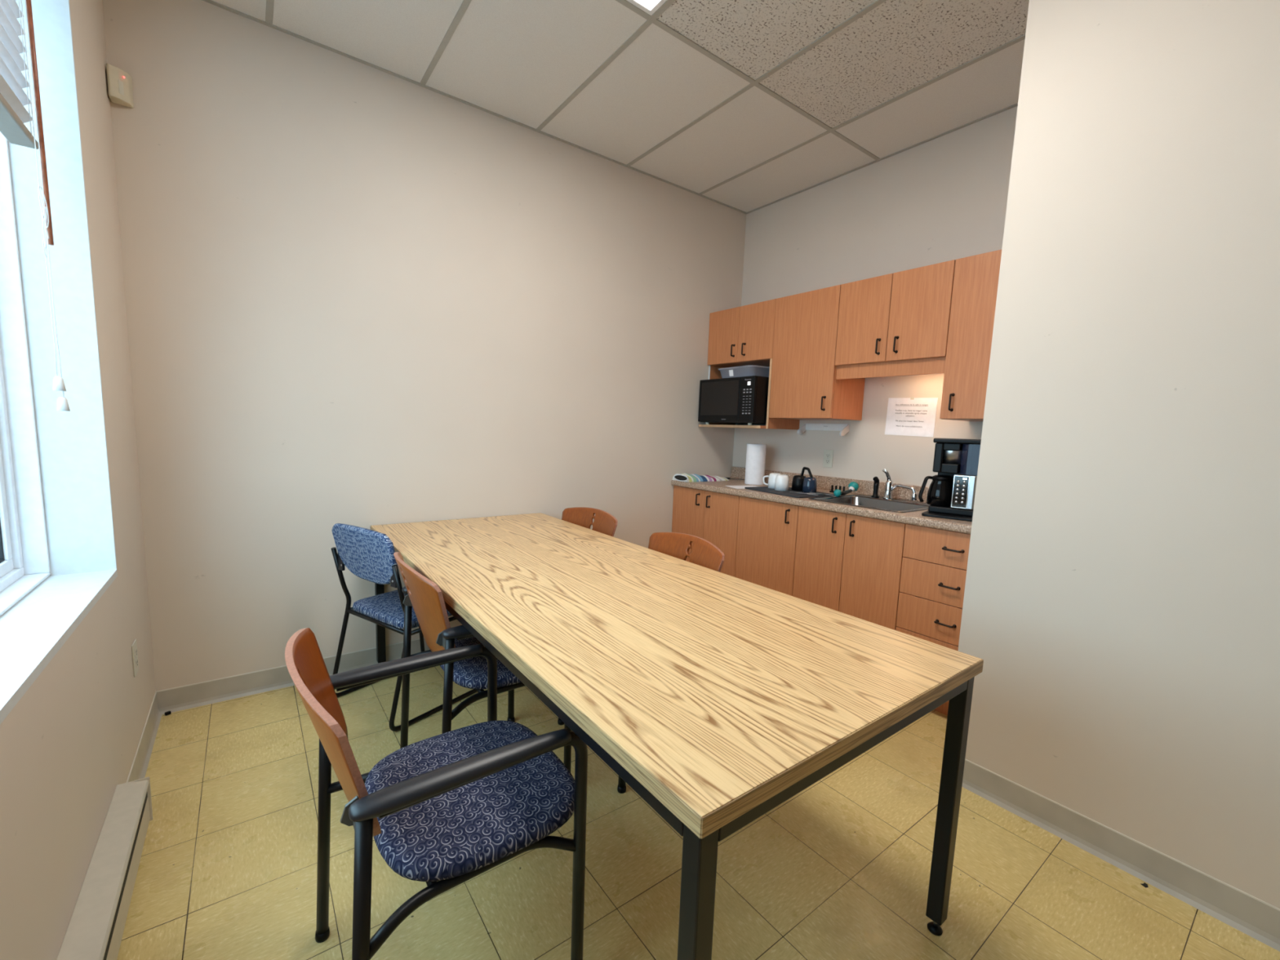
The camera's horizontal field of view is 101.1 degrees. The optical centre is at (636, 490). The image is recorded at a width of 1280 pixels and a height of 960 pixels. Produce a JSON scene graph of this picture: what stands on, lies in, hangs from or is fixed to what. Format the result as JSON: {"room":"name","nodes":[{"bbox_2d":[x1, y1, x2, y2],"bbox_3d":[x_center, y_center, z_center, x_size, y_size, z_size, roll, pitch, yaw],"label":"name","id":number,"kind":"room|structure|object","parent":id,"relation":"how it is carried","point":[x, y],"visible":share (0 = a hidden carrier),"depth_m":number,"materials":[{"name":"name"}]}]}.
{"room":"common room","nodes":[
{"label":"common room","id":0,"kind":"room"},
{"bbox_2d":[0,0,155,959],"bbox_3d":[-0.515,-0.184,-0.120,0.250,3.067,5.300,-3,8,-36],"label":"wall","id":1,"kind":"structure","parent":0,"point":[67,744],"depth_m":1.43,"materials":[{"name":"beige paint"}]},
{"bbox_2d":[0,0,70,411],"bbox_3d":[-1.060,-0.789,0.677,0.086,1.349,1.755,-3,8,-36],"label":"window blind","id":2,"kind":"object","parent":1,"relation":"attached to","point":[13,114],"visible":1,"depth_m":1.31,"materials":[{"name":"white plastic"}]},
{"bbox_2d":[0,0,117,724],"bbox_3d":[-1.161,-0.543,0.730,0.254,1.883,1.963,-3,8,-36],"label":"window","id":3,"kind":"structure","parent":1,"relation":"attached to","point":[24,564],"depth_m":1.52,"materials":[{"name":"white plastic"}]},
{"bbox_2d":[56,776,152,959],"bbox_3d":[-0.856,1.085,0.706,0.071,0.172,2.232,-3,8,-36],"label":"baseboard heater","id":4,"kind":"object","parent":1,"relation":"attached to","point":[95,928],"visible":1,"depth_m":1.27,"materials":[{"name":"beige metal"}]},
{"bbox_2d":[131,639,138,676],"bbox_3d":[-1.778,0.595,1.868,0.007,0.115,0.070,-3,8,-36],"label":"wall outlet","id":5,"kind":"object","parent":1,"relation":"attached to","point":[134,647],"visible":1,"depth_m":1.85,"materials":[{"name":"beige plastic"}]},
{"bbox_2d":[126,691,162,782],"bbox_3d":[-1.784,0.947,1.909,0.016,0.102,0.818,-3,8,-36],"label":"baseboard","id":6,"kind":"structure","parent":1,"relation":"attached to","point":[138,771],"depth_m":1.96,"materials":[{"name":"grey plastic"}]},
{"bbox_2d":[102,0,746,691],"bbox_3d":[-0.695,-0.569,3.091,3.798,3.067,0.120,-3,8,-36],"label":"wall","id":7,"kind":"structure","parent":0,"point":[357,294],"depth_m":2.51,"materials":[{"name":"beige paint"}]},
{"bbox_2d":[106,63,133,107],"bbox_3d":[-1.905,-1.490,1.942,0.061,0.108,0.059,-3,8,-36],"label":"detector","id":8,"kind":"object","parent":7,"relation":"attached to","point":[119,82],"visible":1,"depth_m":1.93,"materials":[{"name":"beige plastic"}]},
{"bbox_2d":[156,637,430,714],"bbox_3d":[-0.862,0.840,3.083,2.900,0.102,0.016,-3,8,-36],"label":"baseboard","id":9,"kind":"structure","parent":7,"relation":"attached to","point":[204,693],"depth_m":2.42,"materials":[{"name":"grey plastic"}]},
{"bbox_2d":[202,0,1029,213],"bbox_3d":[1.012,-1.694,0.801,3.428,0.022,5.300,-3,8,-36],"label":"ceiling","id":10,"kind":"structure","parent":0,"point":[744,106],"depth_m":2.37,"materials":[{"name":"tile"}]},
{"bbox_2d":[626,0,666,15],"bbox_3d":[0.178,-1.814,1.423,0.584,0.055,1.193,-3,8,-36],"label":"ceiling light","id":11,"kind":"object","parent":10,"relation":"attached to","point":[650,6],"visible":1,"depth_m":2.02,"materials":[{"name":"white plastic"}]},
{"bbox_2d":[638,0,657,8],"bbox_3d":[0.177,-1.798,1.425,0.548,0.006,1.157,-3,8,-36],"label":"diffuser","id":12,"kind":"object","parent":11,"relation":"attached to","point":[642,3],"depth_m":2.02,"materials":[{"name":"white"}]},
{"bbox_2d":[116,665,1279,959],"bbox_3d":[0.914,1.220,1.144,3.428,0.080,5.300,-3,8,-36],"label":"floor","id":13,"kind":"structure","parent":0,"point":[839,869],"depth_m":1.50,"materials":[{"name":"tile"}]},
{"bbox_2d":[164,711,171,715],"bbox_3d":[-1.988,0.946,2.233,0.014,0.014,0.020,6,8,33],"label":"plug","id":14,"kind":"object","parent":13,"relation":"on","point":[167,713],"visible":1,"depth_m":2.23,"materials":[{"name":"plastic"}]},
{"bbox_2d":[330,523,476,731],"bbox_3d":[-1.051,0.547,2.421,0.480,0.824,0.486,6,8,33],"label":"chair","id":15,"kind":"object","parent":13,"relation":"on","point":[368,554],"visible":0.64,"depth_m":2.25,"materials":[{"name":"fabric"}]},
{"bbox_2d":[284,627,587,959],"bbox_3d":[-0.438,0.713,1.186,0.558,0.827,0.545,-3,8,-36],"label":"armchair","id":16,"kind":"object","parent":13,"relation":"on","point":[449,808],"visible":1,"depth_m":1.09,"materials":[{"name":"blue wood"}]},
{"bbox_2d":[393,551,571,772],"bbox_3d":[-0.552,0.625,1.898,0.558,0.827,0.545,-3,8,-36],"label":"armchair","id":17,"kind":"object","parent":13,"relation":"on","point":[425,597],"visible":0.52,"depth_m":1.69,"materials":[{"name":"wood"}]},
{"bbox_2d":[537,506,617,698],"bbox_3d":[-0.439,0.528,2.753,0.558,0.827,0.545,-4,9,-41],"label":"armchair","id":18,"kind":"object","parent":13,"relation":"on","point":[604,522],"visible":0.18,"depth_m":2.89,"materials":[{"name":"wood"}]},
{"bbox_2d":[557,532,724,793],"bbox_3d":[0.003,0.616,2.134,0.558,0.827,0.545,-3,8,-33],"label":"armchair","id":19,"kind":"object","parent":13,"relation":"on","point":[704,553],"visible":0.17,"depth_m":2.23,"materials":[{"name":"wood"}]},
{"bbox_2d":[370,512,983,959],"bbox_3d":[-0.258,0.664,2.004,0.940,0.744,2.404,-3,8,-36],"label":"table","id":20,"kind":"object","parent":13,"relation":"on","point":[718,698],"visible":0.88,"depth_m":1.24,"materials":[{"name":"brown wood"}]},
{"bbox_2d":[671,485,739,577],"bbox_3d":[0.671,0.422,3.772,0.636,0.873,0.634,-3,8,-36],"label":"base cabinet","id":21,"kind":"object","parent":13,"relation":"on","point":[712,517],"visible":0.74,"depth_m":3.51,"materials":[{"name":"brown wood"}]},
{"bbox_2d":[671,466,972,533],"bbox_3d":[1.124,0.008,3.134,0.627,0.126,2.096,-3,8,-36],"label":"countertop","id":22,"kind":"structure","parent":21,"relation":"on","point":[824,483],"depth_m":3.06,"materials":[{"name":"laminate"}]},
{"bbox_2d":[672,473,728,482],"bbox_3d":[0.469,-0.096,3.827,0.406,0.052,0.184,-3,8,-36],"label":"dish towel","id":23,"kind":"object","parent":22,"relation":"on","point":[686,477],"visible":1,"depth_m":3.75,"materials":[{"name":"fabric"}]},
{"bbox_2d":[726,485,755,488],"bbox_3d":[0.714,-0.019,3.454,0.210,0.002,0.160,0,7,-18],"label":"paper sheet","id":24,"kind":"object","parent":22,"relation":"on","point":[733,486],"visible":0.71,"depth_m":3.46,"materials":[{"name":"white paper"}]},
{"bbox_2d":[744,443,766,484],"bbox_3d":[0.833,-0.183,3.687,0.133,0.279,0.133,-3,8,-36],"label":"paper towel roll","id":25,"kind":"object","parent":22,"relation":"on","point":[755,453],"visible":1,"depth_m":3.63,"materials":[{"name":"white paper"}]},
{"bbox_2d":[744,486,834,497],"bbox_3d":[0.944,0.009,3.246,0.330,0.009,0.470,-2,8,-28],"label":"drying mat","id":26,"kind":"object","parent":22,"relation":"on","point":[764,489],"visible":0.56,"depth_m":3.15,"materials":[{"name":"grey fabric"}]},
{"bbox_2d":[762,472,780,488],"bbox_3d":[0.873,-0.060,3.364,0.109,0.095,0.084,0,7,-12],"label":"mug","id":27,"kind":"object","parent":26,"relation":"on","point":[771,480],"visible":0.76,"depth_m":3.34,"materials":[{"name":"white ceramic"}]},
{"bbox_2d":[774,474,789,490],"bbox_3d":[0.900,-0.046,3.259,0.084,0.095,0.084,0,7,-17],"label":"mug","id":28,"kind":"object","parent":26,"relation":"on","point":[781,483],"visible":1,"depth_m":3.23,"materials":[{"name":"white ceramic"}]},
{"bbox_2d":[791,475,805,491],"bbox_3d":[1.014,-0.044,3.282,0.088,0.092,0.088,-3,8,-36],"label":"tumbler","id":29,"kind":"object","parent":26,"relation":"on","point":[797,480],"visible":0.83,"depth_m":3.25,"materials":[{"name":"black plastic"}]},
{"bbox_2d":[800,466,813,477],"bbox_3d":[1.084,-0.070,3.354,0.040,0.151,0.099,-3,8,-36],"label":"scoop","id":30,"kind":"object","parent":26,"relation":"on","point":[803,468],"visible":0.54,"depth_m":3.34,"materials":[{"name":"plastic"}]},
{"bbox_2d":[802,477,817,493],"bbox_3d":[1.048,-0.030,3.186,0.082,0.090,0.082,4,7,13],"label":"mug","id":31,"kind":"object","parent":26,"relation":"on","point":[810,484],"visible":0.97,"depth_m":3.15,"materials":[{"name":"blue ceramic"}]},
{"bbox_2d":[800,492,825,494],"bbox_3d":[1.024,0.021,3.102,0.166,0.007,0.034,4,7,18],"label":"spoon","id":32,"kind":"object","parent":26,"relation":"on","point":[800,492],"visible":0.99,"depth_m":3.10,"materials":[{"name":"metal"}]},
{"bbox_2d":[829,484,844,492],"bbox_3d":[1.264,-0.004,3.300,0.036,0.045,0.100,-3,8,-36],"label":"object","id":33,"kind":"object","parent":22,"relation":"on","point":[832,486],"visible":0.61,"depth_m":3.31,"materials":[{"name":"black plastic"}]},
{"bbox_2d":[808,493,930,512],"bbox_3d":[1.312,0.149,2.894,0.521,0.169,0.534,-3,8,-36],"label":"sink","id":34,"kind":"object","parent":22,"relation":"in","point":[896,505],"visible":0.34,"depth_m":3.00,"materials":[{"name":"metal"}]},
{"bbox_2d":[833,481,858,497],"bbox_3d":[1.243,-0.005,3.128,0.060,0.078,0.286,8,9,42],"label":"dish brush","id":35,"kind":"object","parent":34,"relation":"on","point":[853,486],"visible":1,"depth_m":3.16,"materials":[{"name":"teal plastic"}]},
{"bbox_2d":[871,476,879,497],"bbox_3d":[1.406,-0.019,3.093,0.046,0.123,0.043,-3,8,-36],"label":"sprayer","id":36,"kind":"object","parent":34,"relation":"on","point":[876,484],"visible":1,"depth_m":3.08,"materials":[{"name":"black plastic"}]},
{"bbox_2d":[881,468,917,500],"bbox_3d":[1.489,-0.028,2.976,0.061,0.175,0.200,-3,8,-36],"label":"faucet","id":37,"kind":"object","parent":22,"relation":"on","point":[889,487],"visible":1,"depth_m":3.01,"materials":[{"name":"silver metal"}]},
{"bbox_2d":[921,510,972,521],"bbox_3d":[1.594,0.119,2.490,0.370,0.012,0.400,7,9,39],"label":"tray","id":38,"kind":"object","parent":22,"relation":"on","point":[926,513],"visible":0.21,"depth_m":2.40,"materials":[{"name":"black plastic"}]},
{"bbox_2d":[928,437,981,516],"bbox_3d":[1.587,-0.063,2.480,0.320,0.350,0.257,7,9,39],"label":"coffee maker","id":39,"kind":"object","parent":38,"relation":"on","point":[957,459],"visible":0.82,"depth_m":2.42,"materials":[{"name":"black plastic"}]},
{"bbox_2d":[918,475,953,506],"bbox_3d":[1.448,-0.002,2.534,0.143,0.144,0.112,7,9,39],"label":"carafe","id":40,"kind":"object","parent":39,"relation":"on","point":[940,492],"visible":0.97,"depth_m":2.49,"materials":[{"name":"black glass"}]},
{"bbox_2d":[942,449,962,464],"bbox_3d":[1.493,-0.158,2.486,0.112,0.066,0.112,7,9,39],"label":"display","id":41,"kind":"object","parent":39,"relation":"on","point":[949,456],"depth_m":2.44,"materials":[{"name":"metal"}]},
{"bbox_2d":[734,496,798,595],"bbox_3d":[0.991,0.483,3.343,0.636,0.873,0.442,-3,8,-36],"label":"base cabinet","id":42,"kind":"object","parent":13,"relation":"on","point":[766,531],"visible":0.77,"depth_m":3.13,"materials":[{"name":"brown wood"}]},
{"bbox_2d":[792,506,906,630],"bbox_3d":[1.299,0.542,2.928,0.636,0.873,0.598,-3,8,-36],"label":"base cabinet","id":43,"kind":"object","parent":13,"relation":"on","point":[849,564],"visible":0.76,"depth_m":2.70,"materials":[{"name":"brown wood"}]},
{"bbox_2d":[895,524,970,715],"bbox_3d":[1.601,0.601,2.522,0.636,0.873,0.420,-3,8,-36],"label":"base cabinet","id":44,"kind":"object","parent":13,"relation":"on","point":[935,561],"visible":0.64,"depth_m":2.38,"materials":[{"name":"brown wood"}]},
{"bbox_2d":[1140,882,1147,887],"bbox_3d":[1.483,1.152,1.535,0.018,0.001,0.014,0,7,-16],"label":"scrap","id":45,"kind":"object","parent":13,"relation":"on","point":[1144,884],"visible":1,"depth_m":1.53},
{"bbox_2d":[732,106,1017,487],"bbox_3d":[1.478,-0.514,3.248,0.120,3.067,2.221,-3,8,-36],"label":"wall","id":46,"kind":"structure","parent":0,"point":[944,198],"depth_m":3.13,"materials":[{"name":"beige paint"}]},
{"bbox_2d":[698,298,799,429],"bbox_3d":[0.804,-0.850,3.712,0.385,0.822,0.597,-3,8,-36],"label":"upper cabinet","id":47,"kind":"object","parent":46,"relation":"attached to","point":[742,335],"visible":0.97,"depth_m":3.58,"materials":[{"name":"brown wood"}]},
{"bbox_2d":[697,375,768,425],"bbox_3d":[0.762,-0.613,3.706,0.394,0.315,0.534,-3,8,-34],"label":"microwave","id":48,"kind":"object","parent":47,"relation":"on","point":[744,399],"visible":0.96,"depth_m":3.52,"materials":[{"name":"black plastic"}]},
{"bbox_2d":[718,364,769,377],"bbox_3d":[0.775,-0.797,3.620,0.306,0.070,0.356,-2,8,-32],"label":"food container","id":49,"kind":"object","parent":48,"relation":"on","point":[749,370],"visible":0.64,"depth_m":3.48,"materials":[{"name":"grey plastic"}]},
{"bbox_2d":[718,426,779,429],"bbox_3d":[0.787,-0.452,3.766,0.382,0.016,0.582,-3,8,-36],"label":"shelf","id":50,"kind":"object","parent":47,"relation":"attached to","point":[741,427],"depth_m":3.51,"materials":[{"name":"brown wood"}]},
{"bbox_2d":[768,284,865,420],"bbox_3d":[1.128,-0.824,3.295,0.360,0.753,0.456,-3,8,-36],"label":"upper cabinet","id":51,"kind":"object","parent":46,"relation":"attached to","point":[804,384],"visible":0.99,"depth_m":3.18,"materials":[{"name":"brown wood"}]},
{"bbox_2d":[796,422,849,435],"bbox_3d":[1.214,-0.396,3.439,0.088,0.080,0.330,-3,8,-36],"label":"bracket","id":52,"kind":"object","parent":46,"relation":"attached to","point":[843,428],"visible":1,"depth_m":3.45,"materials":[{"name":"white plastic"}]},
{"bbox_2d":[822,449,833,467],"bbox_3d":[1.258,-0.207,3.461,0.007,0.115,0.070,-3,8,-36],"label":"wall outlet","id":53,"kind":"object","parent":46,"relation":"attached to","point":[828,454],"visible":1,"depth_m":3.46,"materials":[{"name":"beige plastic"}]},
{"bbox_2d":[730,466,928,502],"bbox_3d":[1.370,-0.024,3.312,0.019,0.088,2.096,-3,8,-36],"label":"backsplash","id":54,"kind":"structure","parent":46,"relation":"attached to","point":[824,482],"depth_m":3.34,"materials":[{"name":"laminate"}]},
{"bbox_2d":[835,259,955,379],"bbox_3d":[1.446,-0.876,2.860,0.360,0.528,0.602,-3,8,-36],"label":"upper cabinet","id":55,"kind":"object","parent":46,"relation":"attached to","point":[895,324],"visible":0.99,"depth_m":2.74,"materials":[{"name":"brown wood"}]},
{"bbox_2d":[884,396,937,436],"bbox_3d":[1.572,-0.421,3.024,0.002,0.230,0.288,-3,10,-36],"label":"notice","id":56,"kind":"object","parent":46,"relation":"attached to","point":[912,415],"visible":1,"depth_m":3.02,"materials":[{"name":"white paper"}]},
{"bbox_2d":[939,249,1001,421],"bbox_3d":[1.751,-0.705,2.458,0.360,0.753,0.438,-3,8,-36],"label":"upper cabinet","id":57,"kind":"object","parent":46,"relation":"attached to","point":[975,279],"visible":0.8,"depth_m":2.46,"materials":[{"name":"brown wood"}]},
{"bbox_2d":[958,0,1279,908],"bbox_3d":[2.219,-0.176,0.598,0.120,3.067,3.199,-3,8,-36],"label":"wall","id":58,"kind":"structure","parent":0,"point":[1121,608],"depth_m":1.52,"materials":[{"name":"beige paint"}]},
{"bbox_2d":[961,759,1279,951],"bbox_3d":[2.117,1.218,0.721,0.016,0.102,3.199,-3,8,-36],"label":"baseboard","id":59,"kind":"structure","parent":58,"relation":"attached to","point":[1245,913],"depth_m":1.57,"materials":[{"name":"grey plastic"}]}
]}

